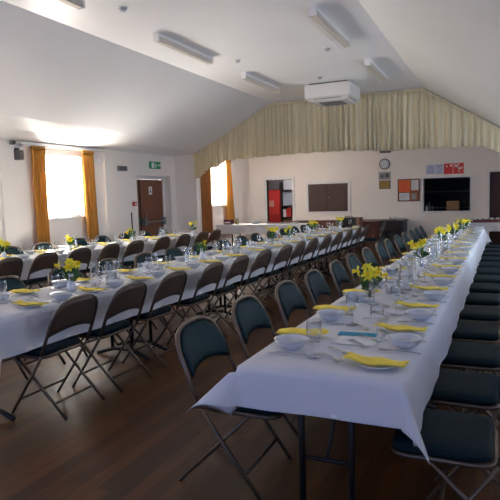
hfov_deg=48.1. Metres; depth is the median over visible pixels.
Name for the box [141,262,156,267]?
soup bowl
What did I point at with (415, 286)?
napkin
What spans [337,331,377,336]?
card
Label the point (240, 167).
wall
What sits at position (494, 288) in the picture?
folding chair
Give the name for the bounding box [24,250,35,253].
soup bowl
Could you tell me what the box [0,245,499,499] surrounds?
floor
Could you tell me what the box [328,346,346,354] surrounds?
fork
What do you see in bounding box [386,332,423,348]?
soup bowl
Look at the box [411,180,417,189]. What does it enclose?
poster
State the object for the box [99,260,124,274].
cushion
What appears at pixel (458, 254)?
soup bowl
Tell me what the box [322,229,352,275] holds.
folding chair
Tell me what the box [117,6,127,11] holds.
smoke detector
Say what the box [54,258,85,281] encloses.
bouquet
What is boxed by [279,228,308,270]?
folding chair
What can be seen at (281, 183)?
shelf
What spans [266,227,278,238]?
bouquet
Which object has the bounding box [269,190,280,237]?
cabinet
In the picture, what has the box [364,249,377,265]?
cushion
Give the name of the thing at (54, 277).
cushion
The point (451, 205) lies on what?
cardboard box
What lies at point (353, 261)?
cushion
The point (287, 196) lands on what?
box
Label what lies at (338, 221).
bouquet
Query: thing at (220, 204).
window
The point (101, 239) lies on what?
cushion
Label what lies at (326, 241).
folding chair
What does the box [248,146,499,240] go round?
wall
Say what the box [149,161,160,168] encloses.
exit sign
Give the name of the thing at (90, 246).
soup bowl
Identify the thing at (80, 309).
folding chair
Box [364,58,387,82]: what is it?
fluorescent light
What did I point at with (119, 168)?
air vent
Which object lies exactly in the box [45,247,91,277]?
folding chair
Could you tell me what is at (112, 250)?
folding chair
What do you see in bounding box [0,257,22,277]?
folding chair
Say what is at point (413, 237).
folding chair
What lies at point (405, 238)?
cushion
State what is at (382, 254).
cushion
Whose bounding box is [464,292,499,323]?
folding chair
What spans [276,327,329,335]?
napkin
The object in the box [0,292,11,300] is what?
soup bowl
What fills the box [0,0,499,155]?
ceiling
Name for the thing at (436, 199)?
wall
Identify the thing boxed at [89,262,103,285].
glass jug
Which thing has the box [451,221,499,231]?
tablecloth
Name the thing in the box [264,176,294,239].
door frame
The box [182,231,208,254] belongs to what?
folding chair
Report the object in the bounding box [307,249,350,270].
folding table
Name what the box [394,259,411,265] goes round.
soup bowl
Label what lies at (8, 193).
trim
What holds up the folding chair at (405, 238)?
on the floor
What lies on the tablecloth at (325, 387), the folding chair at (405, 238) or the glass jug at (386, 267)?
the glass jug at (386, 267)
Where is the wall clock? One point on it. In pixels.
(384, 164)
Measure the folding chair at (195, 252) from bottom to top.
0.838 m
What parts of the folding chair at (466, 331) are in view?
seat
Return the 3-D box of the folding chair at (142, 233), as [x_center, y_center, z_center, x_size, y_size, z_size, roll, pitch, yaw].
[-1.925,0.024,11.466,0.598,0.838,0.493,1,6,25]
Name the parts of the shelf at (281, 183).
panel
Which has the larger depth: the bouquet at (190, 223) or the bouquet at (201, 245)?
the bouquet at (190, 223)
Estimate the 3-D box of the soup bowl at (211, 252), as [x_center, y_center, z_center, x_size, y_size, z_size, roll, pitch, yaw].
[-0.511,0.039,7.197,0.176,0.049,0.176,1,6,24]
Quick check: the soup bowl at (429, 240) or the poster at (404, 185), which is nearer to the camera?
the soup bowl at (429, 240)
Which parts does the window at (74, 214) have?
sill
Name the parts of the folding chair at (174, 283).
leg, leg, seat, leg, leg, frame, backrest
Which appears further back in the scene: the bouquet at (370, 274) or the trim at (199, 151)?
the trim at (199, 151)
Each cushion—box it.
[0,279,25,293]
[1,247,23,254]
[36,244,54,249]
[51,269,82,284]
[73,239,88,245]
[97,237,110,241]
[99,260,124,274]
[120,234,133,238]
[137,254,157,267]
[140,232,151,235]
[158,230,167,233]
[167,249,183,260]
[181,320,229,377]
[193,245,207,255]
[218,240,230,250]
[235,298,271,343]
[237,237,248,245]
[252,234,263,241]
[278,283,307,320]
[292,228,299,234]
[307,272,330,303]
[332,262,350,289]
[348,255,363,278]
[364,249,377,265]
[377,244,388,262]
[385,241,396,258]
[395,236,405,251]
[403,234,411,248]
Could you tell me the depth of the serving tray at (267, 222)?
14.51 m
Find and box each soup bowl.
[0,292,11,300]
[17,254,30,258]
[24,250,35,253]
[49,291,72,300]
[51,280,67,286]
[54,249,66,253]
[85,245,95,248]
[101,270,118,276]
[105,279,124,286]
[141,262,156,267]
[148,270,166,276]
[174,256,188,260]
[186,262,201,267]
[205,250,215,254]
[215,255,228,260]
[226,246,237,249]
[241,250,253,254]
[247,242,257,245]
[263,245,273,249]
[274,333,309,349]
[281,241,290,244]
[316,309,345,320]
[343,291,367,300]
[380,267,398,274]
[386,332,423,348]
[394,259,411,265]
[404,308,435,320]
[405,253,416,257]
[422,290,447,299]
[423,243,433,246]
[427,239,438,242]
[431,277,454,284]
[440,266,459,273]
[447,258,465,264]
[453,252,468,256]
[458,246,472,250]
[461,242,474,245]
[465,238,477,241]
[469,234,478,237]
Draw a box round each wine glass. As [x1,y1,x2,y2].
[306,320,321,358]
[346,294,358,325]
[370,307,383,340]
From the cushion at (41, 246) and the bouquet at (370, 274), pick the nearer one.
the bouquet at (370, 274)
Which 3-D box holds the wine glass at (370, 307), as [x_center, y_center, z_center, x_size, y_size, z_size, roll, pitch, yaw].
[0.641,0.368,2.825,0.072,0.172,0.072,1,6,24]
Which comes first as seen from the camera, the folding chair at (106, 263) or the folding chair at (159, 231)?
the folding chair at (106, 263)
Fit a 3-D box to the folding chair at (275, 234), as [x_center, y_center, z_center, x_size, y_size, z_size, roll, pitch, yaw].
[0.643,0.052,10.385,0.598,0.838,0.493,1,6,24]
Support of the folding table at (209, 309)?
on the floor
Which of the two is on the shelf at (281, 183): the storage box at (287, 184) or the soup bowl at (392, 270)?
the storage box at (287, 184)
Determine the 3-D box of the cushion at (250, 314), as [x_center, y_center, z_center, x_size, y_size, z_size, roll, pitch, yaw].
[0.008,0.448,3.685,0.124,0.230,0.424,1,6,24]
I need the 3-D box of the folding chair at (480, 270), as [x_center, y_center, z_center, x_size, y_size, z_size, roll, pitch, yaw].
[3.055,0.305,7.040,0.598,0.838,0.493,1,6,24]
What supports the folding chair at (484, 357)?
on the floor
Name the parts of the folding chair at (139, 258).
frame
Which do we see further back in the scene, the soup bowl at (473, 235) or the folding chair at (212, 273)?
the soup bowl at (473, 235)
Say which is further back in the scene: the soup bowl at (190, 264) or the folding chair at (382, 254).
the folding chair at (382, 254)
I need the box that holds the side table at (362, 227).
[335,227,365,255]
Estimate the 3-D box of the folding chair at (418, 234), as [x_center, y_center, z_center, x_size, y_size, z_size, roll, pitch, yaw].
[3.267,0.001,10.097,0.598,0.838,0.493,1,6,25]
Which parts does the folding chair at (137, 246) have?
seat, backrest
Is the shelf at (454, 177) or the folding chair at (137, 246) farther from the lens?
the shelf at (454, 177)
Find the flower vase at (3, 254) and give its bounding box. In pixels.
[1,248,6,257]
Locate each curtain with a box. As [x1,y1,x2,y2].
[30,146,49,242]
[82,150,98,242]
[193,88,499,179]
[201,168,213,243]
[225,160,234,222]
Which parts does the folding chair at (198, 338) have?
backrest, frame, leg, leg, seat, leg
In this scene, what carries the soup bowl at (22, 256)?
on the tablecloth at (148, 245)
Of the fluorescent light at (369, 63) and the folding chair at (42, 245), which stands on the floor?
the folding chair at (42, 245)
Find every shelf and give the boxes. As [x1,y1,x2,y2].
[280,182,292,221]
[424,177,489,208]
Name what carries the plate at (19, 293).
on the tablecloth at (22, 329)
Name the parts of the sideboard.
door, door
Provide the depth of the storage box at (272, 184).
18.38 m
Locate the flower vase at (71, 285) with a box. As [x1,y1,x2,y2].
[67,273,76,290]
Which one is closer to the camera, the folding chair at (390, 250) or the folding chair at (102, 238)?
the folding chair at (390, 250)
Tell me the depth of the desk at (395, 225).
14.85 m
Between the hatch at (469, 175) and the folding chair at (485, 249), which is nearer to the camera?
the folding chair at (485, 249)
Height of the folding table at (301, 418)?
0.737 m
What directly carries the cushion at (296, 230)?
on the folding chair at (296, 230)
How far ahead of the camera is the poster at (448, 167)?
14.89 m
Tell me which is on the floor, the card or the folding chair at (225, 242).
the folding chair at (225, 242)
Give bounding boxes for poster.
[399,180,409,191]
[399,193,408,199]
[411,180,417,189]
[411,193,416,198]
[426,165,434,174]
[435,164,443,174]
[444,163,452,173]
[453,163,463,173]
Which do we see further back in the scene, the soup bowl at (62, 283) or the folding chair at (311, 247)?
the folding chair at (311, 247)
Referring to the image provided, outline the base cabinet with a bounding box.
[355,220,380,250]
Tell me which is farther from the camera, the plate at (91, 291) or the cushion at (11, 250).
the cushion at (11, 250)
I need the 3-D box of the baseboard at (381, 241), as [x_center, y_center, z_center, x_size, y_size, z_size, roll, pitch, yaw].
[3.119,-0.221,16.061,6.770,0.120,0.020,1,6,24]
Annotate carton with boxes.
[286,208,291,216]
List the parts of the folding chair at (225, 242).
frame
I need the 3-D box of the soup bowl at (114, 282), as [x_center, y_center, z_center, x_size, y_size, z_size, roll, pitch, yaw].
[-1.163,0.288,4.835,0.176,0.049,0.176,1,6,24]
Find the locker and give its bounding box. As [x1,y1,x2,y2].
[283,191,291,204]
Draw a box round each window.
[45,156,85,219]
[211,164,226,206]
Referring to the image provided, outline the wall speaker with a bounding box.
[14,148,23,159]
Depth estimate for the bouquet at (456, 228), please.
8.23 m
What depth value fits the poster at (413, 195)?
15.30 m
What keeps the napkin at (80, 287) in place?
on the plate at (91, 291)
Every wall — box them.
[0,141,176,253]
[174,88,499,255]
[200,159,250,249]
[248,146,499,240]
[424,178,489,232]
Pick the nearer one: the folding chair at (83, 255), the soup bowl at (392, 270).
the soup bowl at (392, 270)
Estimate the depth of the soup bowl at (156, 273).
5.35 m
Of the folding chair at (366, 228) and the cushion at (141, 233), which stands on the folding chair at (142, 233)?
the cushion at (141, 233)
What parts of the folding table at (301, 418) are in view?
leg, leg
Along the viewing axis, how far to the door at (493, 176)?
14.55 m
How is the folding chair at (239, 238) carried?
on the floor
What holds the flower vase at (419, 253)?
on the tablecloth at (325, 387)
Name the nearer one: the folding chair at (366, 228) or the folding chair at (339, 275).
the folding chair at (339, 275)
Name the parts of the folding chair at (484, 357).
seat, leg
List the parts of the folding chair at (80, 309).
leg, leg, seat, frame, leg, backrest, leg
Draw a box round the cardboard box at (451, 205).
[447,201,459,210]
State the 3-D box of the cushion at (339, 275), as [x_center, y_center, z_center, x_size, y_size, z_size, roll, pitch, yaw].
[0.881,0.245,5.501,0.124,0.230,0.424,1,6,23]
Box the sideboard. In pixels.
[292,220,336,230]
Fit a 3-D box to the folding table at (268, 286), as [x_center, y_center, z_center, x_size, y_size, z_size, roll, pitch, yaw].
[0.051,0.360,7.883,0.684,0.737,1.790,1,6,26]
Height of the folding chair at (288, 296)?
0.838 m
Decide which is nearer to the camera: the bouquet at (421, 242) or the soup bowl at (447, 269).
the soup bowl at (447, 269)
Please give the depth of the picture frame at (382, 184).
15.60 m
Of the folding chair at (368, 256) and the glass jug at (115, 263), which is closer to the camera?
the glass jug at (115, 263)
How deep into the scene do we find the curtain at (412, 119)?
11.67 m
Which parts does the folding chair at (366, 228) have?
frame, backrest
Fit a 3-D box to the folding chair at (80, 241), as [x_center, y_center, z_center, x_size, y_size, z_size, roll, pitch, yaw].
[-2.766,0.209,9.823,0.598,0.838,0.493,1,6,24]
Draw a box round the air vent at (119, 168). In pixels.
[117,166,126,170]
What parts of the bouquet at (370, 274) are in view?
flower, flower, flower, flower, flower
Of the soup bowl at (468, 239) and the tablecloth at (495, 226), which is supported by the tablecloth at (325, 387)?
the soup bowl at (468, 239)
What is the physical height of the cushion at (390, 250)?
0.230 m
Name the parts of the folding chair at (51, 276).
frame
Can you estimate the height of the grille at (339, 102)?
0.007 m
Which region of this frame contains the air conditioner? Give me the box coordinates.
[304,80,359,106]
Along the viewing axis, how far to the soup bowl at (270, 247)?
7.64 m
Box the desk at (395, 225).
[364,219,408,242]
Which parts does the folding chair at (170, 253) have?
frame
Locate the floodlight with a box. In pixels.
[9,140,15,144]
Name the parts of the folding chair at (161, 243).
backrest, frame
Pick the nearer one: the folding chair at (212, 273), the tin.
the folding chair at (212, 273)
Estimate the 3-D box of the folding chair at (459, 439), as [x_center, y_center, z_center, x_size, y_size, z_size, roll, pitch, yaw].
[0.930,0.823,2.384,0.598,0.838,0.493,1,6,24]
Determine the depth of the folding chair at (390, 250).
7.81 m
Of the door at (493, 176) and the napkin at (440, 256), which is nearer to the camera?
the napkin at (440, 256)
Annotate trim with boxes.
[0,139,19,246]
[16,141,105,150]
[102,149,117,241]
[198,87,422,153]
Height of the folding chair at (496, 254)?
0.838 m
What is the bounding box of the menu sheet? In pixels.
[334,330,384,346]
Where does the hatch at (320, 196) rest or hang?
attached to the wall at (361, 168)
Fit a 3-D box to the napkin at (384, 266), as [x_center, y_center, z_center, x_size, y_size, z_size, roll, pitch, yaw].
[1.350,0.168,5.283,0.270,0.025,0.112,1,6,28]
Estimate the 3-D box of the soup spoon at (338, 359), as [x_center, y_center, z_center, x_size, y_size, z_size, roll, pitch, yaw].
[0.361,0.484,2.553,0.041,0.009,0.175,-6,7,-36]
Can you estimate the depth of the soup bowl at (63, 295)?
4.22 m
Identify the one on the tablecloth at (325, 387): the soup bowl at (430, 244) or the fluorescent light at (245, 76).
the soup bowl at (430, 244)
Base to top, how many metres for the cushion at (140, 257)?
0.230 m
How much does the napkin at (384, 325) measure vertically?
0.025 m
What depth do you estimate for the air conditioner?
10.35 m
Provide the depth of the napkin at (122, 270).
5.67 m
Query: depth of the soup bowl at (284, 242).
8.20 m
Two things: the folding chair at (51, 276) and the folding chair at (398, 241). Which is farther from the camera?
the folding chair at (398, 241)
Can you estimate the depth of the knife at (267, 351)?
2.62 m
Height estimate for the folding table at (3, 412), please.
0.737 m
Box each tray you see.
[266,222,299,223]
[459,219,499,222]
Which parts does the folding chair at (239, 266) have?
leg, seat, leg, leg, frame, backrest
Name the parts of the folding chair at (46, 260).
seat, backrest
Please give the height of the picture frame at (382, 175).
0.220 m
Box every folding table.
[0,320,149,421]
[117,294,231,350]
[210,272,282,308]
[266,257,330,288]
[298,403,435,499]
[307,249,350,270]
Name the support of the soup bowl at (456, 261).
on the tablecloth at (325, 387)
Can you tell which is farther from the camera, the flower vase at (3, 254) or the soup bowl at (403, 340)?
the flower vase at (3, 254)
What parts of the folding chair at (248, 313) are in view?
backrest, frame, leg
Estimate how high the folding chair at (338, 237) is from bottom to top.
0.838 m
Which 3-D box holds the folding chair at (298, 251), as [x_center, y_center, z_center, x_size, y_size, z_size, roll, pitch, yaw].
[0.490,0.283,8.061,0.598,0.838,0.493,1,6,22]
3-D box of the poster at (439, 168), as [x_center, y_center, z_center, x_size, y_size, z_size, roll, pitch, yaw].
[5.068,-2.160,14.990,0.215,0.270,0.008,1,6,24]
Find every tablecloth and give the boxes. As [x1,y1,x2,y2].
[0,228,363,368]
[0,233,212,279]
[187,229,491,464]
[216,223,313,233]
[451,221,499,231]
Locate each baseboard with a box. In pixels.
[27,266,134,289]
[264,240,415,244]
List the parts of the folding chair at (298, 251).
leg, seat, frame, backrest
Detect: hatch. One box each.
[306,181,349,213]
[421,174,472,213]
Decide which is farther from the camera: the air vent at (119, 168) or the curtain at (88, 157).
the air vent at (119, 168)
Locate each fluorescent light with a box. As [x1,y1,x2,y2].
[58,0,84,9]
[152,32,212,64]
[241,72,278,92]
[308,5,349,47]
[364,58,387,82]
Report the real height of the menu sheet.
0.001 m
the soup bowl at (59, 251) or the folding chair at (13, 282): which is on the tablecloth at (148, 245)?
the soup bowl at (59, 251)
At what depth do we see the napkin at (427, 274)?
4.70 m
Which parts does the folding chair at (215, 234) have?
backrest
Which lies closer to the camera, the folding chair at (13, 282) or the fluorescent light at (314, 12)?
the folding chair at (13, 282)
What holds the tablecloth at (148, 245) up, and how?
on the folding table
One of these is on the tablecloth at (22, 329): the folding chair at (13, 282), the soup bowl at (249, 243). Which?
the soup bowl at (249, 243)
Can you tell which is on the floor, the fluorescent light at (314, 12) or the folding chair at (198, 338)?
the folding chair at (198, 338)
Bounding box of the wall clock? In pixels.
[379,159,389,169]
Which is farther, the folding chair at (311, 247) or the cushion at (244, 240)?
the cushion at (244, 240)
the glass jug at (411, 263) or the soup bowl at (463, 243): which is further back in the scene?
the soup bowl at (463, 243)
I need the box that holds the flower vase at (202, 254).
[199,248,204,259]
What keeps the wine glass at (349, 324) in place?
on the tablecloth at (325, 387)
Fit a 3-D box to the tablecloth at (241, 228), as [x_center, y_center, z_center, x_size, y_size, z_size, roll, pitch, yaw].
[0.379,-0.575,14.883,2.576,0.240,0.776,1,6,24]
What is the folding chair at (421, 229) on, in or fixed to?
on the floor
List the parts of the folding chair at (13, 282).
frame, leg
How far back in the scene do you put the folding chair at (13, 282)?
5.08 m
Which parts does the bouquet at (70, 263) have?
flower, flower, flower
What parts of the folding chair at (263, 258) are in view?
leg, seat, frame, leg, backrest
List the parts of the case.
panel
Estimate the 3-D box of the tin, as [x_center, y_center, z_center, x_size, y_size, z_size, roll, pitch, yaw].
[-0.574,-0.753,15.047,0.220,0.130,0.175,1,6,24]
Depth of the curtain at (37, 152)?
9.50 m
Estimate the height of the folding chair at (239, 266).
0.838 m
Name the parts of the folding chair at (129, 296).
leg, leg, seat, leg, frame, backrest, leg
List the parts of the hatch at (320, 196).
door, door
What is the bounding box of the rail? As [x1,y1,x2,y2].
[19,144,104,152]
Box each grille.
[18,150,23,158]
[320,100,346,105]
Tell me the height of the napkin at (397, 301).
0.025 m
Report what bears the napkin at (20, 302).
on the plate at (25, 306)
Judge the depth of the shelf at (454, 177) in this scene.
16.08 m
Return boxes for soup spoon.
[316,352,343,361]
[352,323,368,329]
[357,334,378,340]
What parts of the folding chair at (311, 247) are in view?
seat, frame, backrest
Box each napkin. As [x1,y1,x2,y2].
[9,289,40,292]
[12,300,49,304]
[75,286,108,290]
[76,278,95,280]
[114,269,135,271]
[125,276,154,278]
[167,267,191,269]
[198,259,222,261]
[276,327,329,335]
[313,305,357,310]
[342,289,379,292]
[343,352,409,367]
[373,322,427,331]
[378,266,407,269]
[394,300,439,307]
[410,284,448,289]
[422,273,456,276]
[431,264,460,266]
[439,256,465,258]
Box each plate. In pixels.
[15,292,32,294]
[18,302,42,307]
[81,288,102,292]
[357,357,395,369]
[385,326,416,332]
[403,305,430,307]
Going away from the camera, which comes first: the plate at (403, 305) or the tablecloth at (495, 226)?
the plate at (403, 305)
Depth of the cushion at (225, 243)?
8.73 m
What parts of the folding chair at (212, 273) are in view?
leg, leg, seat, leg, frame, backrest, leg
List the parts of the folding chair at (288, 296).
backrest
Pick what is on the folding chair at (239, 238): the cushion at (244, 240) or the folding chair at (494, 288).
the cushion at (244, 240)
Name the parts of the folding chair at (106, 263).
frame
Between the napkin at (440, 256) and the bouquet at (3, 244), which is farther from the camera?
the bouquet at (3, 244)
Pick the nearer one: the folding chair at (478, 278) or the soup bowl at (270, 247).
the folding chair at (478, 278)
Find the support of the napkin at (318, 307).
on the plate
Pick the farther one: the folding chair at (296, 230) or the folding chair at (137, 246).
the folding chair at (296, 230)
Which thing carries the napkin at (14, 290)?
on the plate at (19, 293)
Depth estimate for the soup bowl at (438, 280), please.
4.39 m
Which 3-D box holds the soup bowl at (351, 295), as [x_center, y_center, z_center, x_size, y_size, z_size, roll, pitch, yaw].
[0.732,0.324,3.885,0.176,0.049,0.176,1,6,24]
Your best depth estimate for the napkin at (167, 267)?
5.70 m
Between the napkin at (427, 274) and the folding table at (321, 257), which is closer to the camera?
the napkin at (427, 274)
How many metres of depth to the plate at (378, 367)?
2.37 m
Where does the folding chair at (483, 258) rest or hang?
on the floor
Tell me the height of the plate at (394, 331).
0.018 m
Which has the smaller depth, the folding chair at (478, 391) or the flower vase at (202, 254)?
the folding chair at (478, 391)
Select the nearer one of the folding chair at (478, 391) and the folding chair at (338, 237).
the folding chair at (478, 391)
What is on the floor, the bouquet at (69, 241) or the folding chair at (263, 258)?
the folding chair at (263, 258)
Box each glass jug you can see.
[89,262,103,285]
[105,263,121,284]
[385,267,398,293]
[399,263,412,290]
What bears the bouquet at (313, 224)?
in the flower vase
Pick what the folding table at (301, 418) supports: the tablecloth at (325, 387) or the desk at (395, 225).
the tablecloth at (325, 387)
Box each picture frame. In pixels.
[378,172,390,179]
[379,180,389,188]
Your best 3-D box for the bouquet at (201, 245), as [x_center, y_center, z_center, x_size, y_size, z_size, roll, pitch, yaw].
[-0.576,-0.025,6.712,0.141,0.216,0.135,-6,7,-36]
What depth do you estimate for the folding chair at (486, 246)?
9.82 m
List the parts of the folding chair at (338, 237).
frame, backrest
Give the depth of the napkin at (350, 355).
2.39 m
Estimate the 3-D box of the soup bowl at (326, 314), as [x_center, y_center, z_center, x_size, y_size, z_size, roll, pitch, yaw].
[0.478,0.388,3.309,0.176,0.049,0.176,1,6,24]
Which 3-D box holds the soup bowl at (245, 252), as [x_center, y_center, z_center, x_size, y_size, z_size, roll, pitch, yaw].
[-0.034,0.033,7.112,0.176,0.049,0.176,1,6,24]
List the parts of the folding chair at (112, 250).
seat, frame, backrest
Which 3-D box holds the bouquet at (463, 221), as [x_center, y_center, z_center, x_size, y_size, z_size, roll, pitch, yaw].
[3.517,-0.406,9.239,0.242,0.238,0.223,-4,6,-19]
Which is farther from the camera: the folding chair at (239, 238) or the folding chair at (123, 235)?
the folding chair at (123, 235)
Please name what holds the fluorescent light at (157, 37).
attached to the ceiling
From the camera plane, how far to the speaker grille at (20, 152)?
9.08 m
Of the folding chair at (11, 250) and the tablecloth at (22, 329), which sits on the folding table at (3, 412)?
the tablecloth at (22, 329)
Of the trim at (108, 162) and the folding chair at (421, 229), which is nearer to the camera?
the folding chair at (421, 229)
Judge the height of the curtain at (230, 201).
2.010 m
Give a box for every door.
[136,176,165,258]
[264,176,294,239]
[486,169,499,244]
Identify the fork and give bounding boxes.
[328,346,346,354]
[349,338,366,347]
[378,348,420,354]
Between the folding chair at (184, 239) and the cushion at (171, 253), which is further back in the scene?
the folding chair at (184, 239)
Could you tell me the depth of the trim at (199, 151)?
11.54 m
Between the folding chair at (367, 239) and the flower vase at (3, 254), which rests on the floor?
the folding chair at (367, 239)
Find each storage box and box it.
[268,180,283,189]
[283,180,291,189]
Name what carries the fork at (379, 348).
on the tablecloth at (325, 387)
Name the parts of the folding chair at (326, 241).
seat, leg, frame, backrest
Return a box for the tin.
[224,219,233,224]
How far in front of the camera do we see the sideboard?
15.92 m
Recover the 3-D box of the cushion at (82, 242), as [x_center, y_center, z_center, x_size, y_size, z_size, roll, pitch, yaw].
[-2.978,-0.067,9.887,0.124,0.230,0.424,1,6,24]
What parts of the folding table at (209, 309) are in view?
leg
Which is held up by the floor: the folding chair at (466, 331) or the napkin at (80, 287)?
the folding chair at (466, 331)
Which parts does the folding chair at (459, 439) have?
seat, leg, leg, leg, leg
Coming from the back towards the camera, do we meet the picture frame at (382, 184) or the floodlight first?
the picture frame at (382, 184)
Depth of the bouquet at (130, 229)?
9.72 m
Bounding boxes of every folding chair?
[0,246,40,288]
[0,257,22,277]
[0,276,65,379]
[11,294,104,420]
[22,252,57,287]
[33,242,55,286]
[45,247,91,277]
[48,266,117,356]
[72,238,96,276]
[72,281,152,392]
[79,243,119,277]
[95,235,125,268]
[96,258,156,333]
[118,233,133,268]
[121,240,143,269]
[122,271,186,367]
[132,236,169,261]
[134,252,188,323]
[138,231,165,261]
[156,229,168,261]
[160,234,190,261]
[164,247,210,312]
[166,261,226,344]
[175,315,291,499]
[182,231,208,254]
[191,242,234,297]
[205,255,248,333]
[206,229,220,249]
[216,238,256,294]
[225,249,273,317]
[231,295,297,437]
[235,235,272,287]
[250,233,284,281]
[256,244,291,302]
[267,230,298,274]
[267,240,306,299]
[275,280,310,327]
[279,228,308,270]
[288,237,317,291]
[291,226,318,267]
[298,234,332,285]
[300,225,325,261]
[304,269,333,310]
[318,231,342,274]
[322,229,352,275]
[329,260,352,297]
[340,227,361,263]
[343,225,369,265]
[346,253,363,286]
[360,222,385,259]
[362,247,379,269]
[375,242,390,266]
[384,238,397,263]
[391,408,499,499]
[394,234,406,256]
[401,232,411,251]
[409,229,417,243]
[414,227,422,240]
[419,225,427,238]
[428,368,499,481]
[440,341,499,412]
[452,320,499,377]
[459,305,499,326]
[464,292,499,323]
[469,282,499,294]
[473,274,499,283]
[476,267,499,274]
[478,261,499,267]
[480,256,499,261]
[482,252,499,256]
[483,248,499,251]
[485,245,499,247]
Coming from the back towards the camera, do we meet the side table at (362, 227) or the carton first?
the carton
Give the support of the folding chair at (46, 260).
on the floor
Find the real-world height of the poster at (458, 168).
0.280 m
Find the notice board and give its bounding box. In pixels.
[398,178,419,201]
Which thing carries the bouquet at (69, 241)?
in the flower vase
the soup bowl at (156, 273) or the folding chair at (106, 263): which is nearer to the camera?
the soup bowl at (156, 273)
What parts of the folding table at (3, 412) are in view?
leg, leg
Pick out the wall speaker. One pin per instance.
(18, 154)
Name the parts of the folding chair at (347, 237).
frame, backrest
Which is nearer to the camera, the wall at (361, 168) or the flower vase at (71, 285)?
the flower vase at (71, 285)
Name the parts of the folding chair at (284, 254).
leg, leg, seat, leg, frame, backrest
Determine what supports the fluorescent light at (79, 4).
attached to the ceiling
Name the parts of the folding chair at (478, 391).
seat, leg, leg, leg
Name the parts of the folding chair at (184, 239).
backrest, frame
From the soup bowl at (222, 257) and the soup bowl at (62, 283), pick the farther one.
the soup bowl at (222, 257)
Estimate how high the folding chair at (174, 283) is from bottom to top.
0.838 m
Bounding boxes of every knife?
[267,351,306,355]
[311,322,344,324]
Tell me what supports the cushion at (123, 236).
on the folding chair at (123, 235)
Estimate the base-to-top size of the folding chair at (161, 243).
0.838 m
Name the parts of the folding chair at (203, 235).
frame, backrest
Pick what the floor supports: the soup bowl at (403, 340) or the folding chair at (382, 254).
the folding chair at (382, 254)
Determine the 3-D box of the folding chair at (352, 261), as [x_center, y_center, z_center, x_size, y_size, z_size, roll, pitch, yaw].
[1.358,0.454,6.044,0.598,0.838,0.493,1,6,23]
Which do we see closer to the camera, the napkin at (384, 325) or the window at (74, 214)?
the napkin at (384, 325)
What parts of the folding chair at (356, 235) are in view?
frame, backrest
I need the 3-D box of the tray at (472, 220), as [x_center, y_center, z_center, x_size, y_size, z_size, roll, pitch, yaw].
[5.509,-0.693,13.203,1.100,0.070,0.400,1,6,24]
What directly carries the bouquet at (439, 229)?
in the flower vase
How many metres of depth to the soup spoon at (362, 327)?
3.07 m
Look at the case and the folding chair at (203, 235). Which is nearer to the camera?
the folding chair at (203, 235)
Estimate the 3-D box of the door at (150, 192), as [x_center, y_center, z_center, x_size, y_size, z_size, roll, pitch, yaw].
[-2.326,-0.702,12.973,0.150,2.000,1.370,1,6,24]
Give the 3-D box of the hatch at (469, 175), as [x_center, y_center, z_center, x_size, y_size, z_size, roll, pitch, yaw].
[5.279,-1.493,15.036,1.300,1.010,0.190,1,6,24]
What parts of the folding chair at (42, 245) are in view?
frame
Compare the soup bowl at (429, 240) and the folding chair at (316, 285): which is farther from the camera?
the soup bowl at (429, 240)
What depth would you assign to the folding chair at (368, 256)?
6.74 m
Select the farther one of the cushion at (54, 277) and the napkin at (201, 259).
the napkin at (201, 259)
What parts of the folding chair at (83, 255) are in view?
frame, backrest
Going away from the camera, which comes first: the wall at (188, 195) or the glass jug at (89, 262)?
the glass jug at (89, 262)
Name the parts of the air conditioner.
under panel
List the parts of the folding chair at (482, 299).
seat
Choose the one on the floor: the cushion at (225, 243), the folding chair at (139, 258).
the folding chair at (139, 258)
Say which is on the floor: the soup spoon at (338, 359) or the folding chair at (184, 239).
the folding chair at (184, 239)
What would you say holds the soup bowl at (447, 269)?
on the tablecloth at (325, 387)
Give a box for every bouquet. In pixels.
[0,239,10,252]
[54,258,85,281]
[65,234,74,244]
[125,228,135,236]
[189,221,197,229]
[196,240,206,251]
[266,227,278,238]
[284,226,293,238]
[306,220,317,231]
[336,217,343,224]
[352,263,387,296]
[407,239,428,257]
[434,226,450,241]
[446,222,460,237]
[456,218,470,232]
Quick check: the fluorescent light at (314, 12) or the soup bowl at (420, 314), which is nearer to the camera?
the soup bowl at (420, 314)
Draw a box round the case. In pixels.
[337,216,362,227]
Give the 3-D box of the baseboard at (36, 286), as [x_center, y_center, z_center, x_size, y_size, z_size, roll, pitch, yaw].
[-4.671,0.871,7.249,0.020,0.120,14.450,1,6,24]
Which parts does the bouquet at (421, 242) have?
flower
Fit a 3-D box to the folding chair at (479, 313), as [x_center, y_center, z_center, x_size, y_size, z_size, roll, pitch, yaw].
[1.995,0.564,4.710,0.598,0.838,0.493,1,6,24]
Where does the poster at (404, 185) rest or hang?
attached to the notice board
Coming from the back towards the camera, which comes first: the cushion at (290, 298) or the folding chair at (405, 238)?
the folding chair at (405, 238)
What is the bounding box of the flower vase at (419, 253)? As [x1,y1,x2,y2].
[415,252,423,265]
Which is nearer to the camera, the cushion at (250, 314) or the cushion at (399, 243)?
the cushion at (250, 314)
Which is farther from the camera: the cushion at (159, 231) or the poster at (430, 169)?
the poster at (430, 169)
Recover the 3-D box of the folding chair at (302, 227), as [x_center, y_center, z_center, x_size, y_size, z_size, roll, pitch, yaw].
[1.398,-0.123,11.952,0.598,0.838,0.493,1,6,22]
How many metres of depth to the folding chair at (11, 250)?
8.64 m
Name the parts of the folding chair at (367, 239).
seat, frame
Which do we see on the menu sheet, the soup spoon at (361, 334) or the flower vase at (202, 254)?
the soup spoon at (361, 334)
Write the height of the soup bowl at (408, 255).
0.049 m
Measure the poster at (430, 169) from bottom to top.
0.250 m

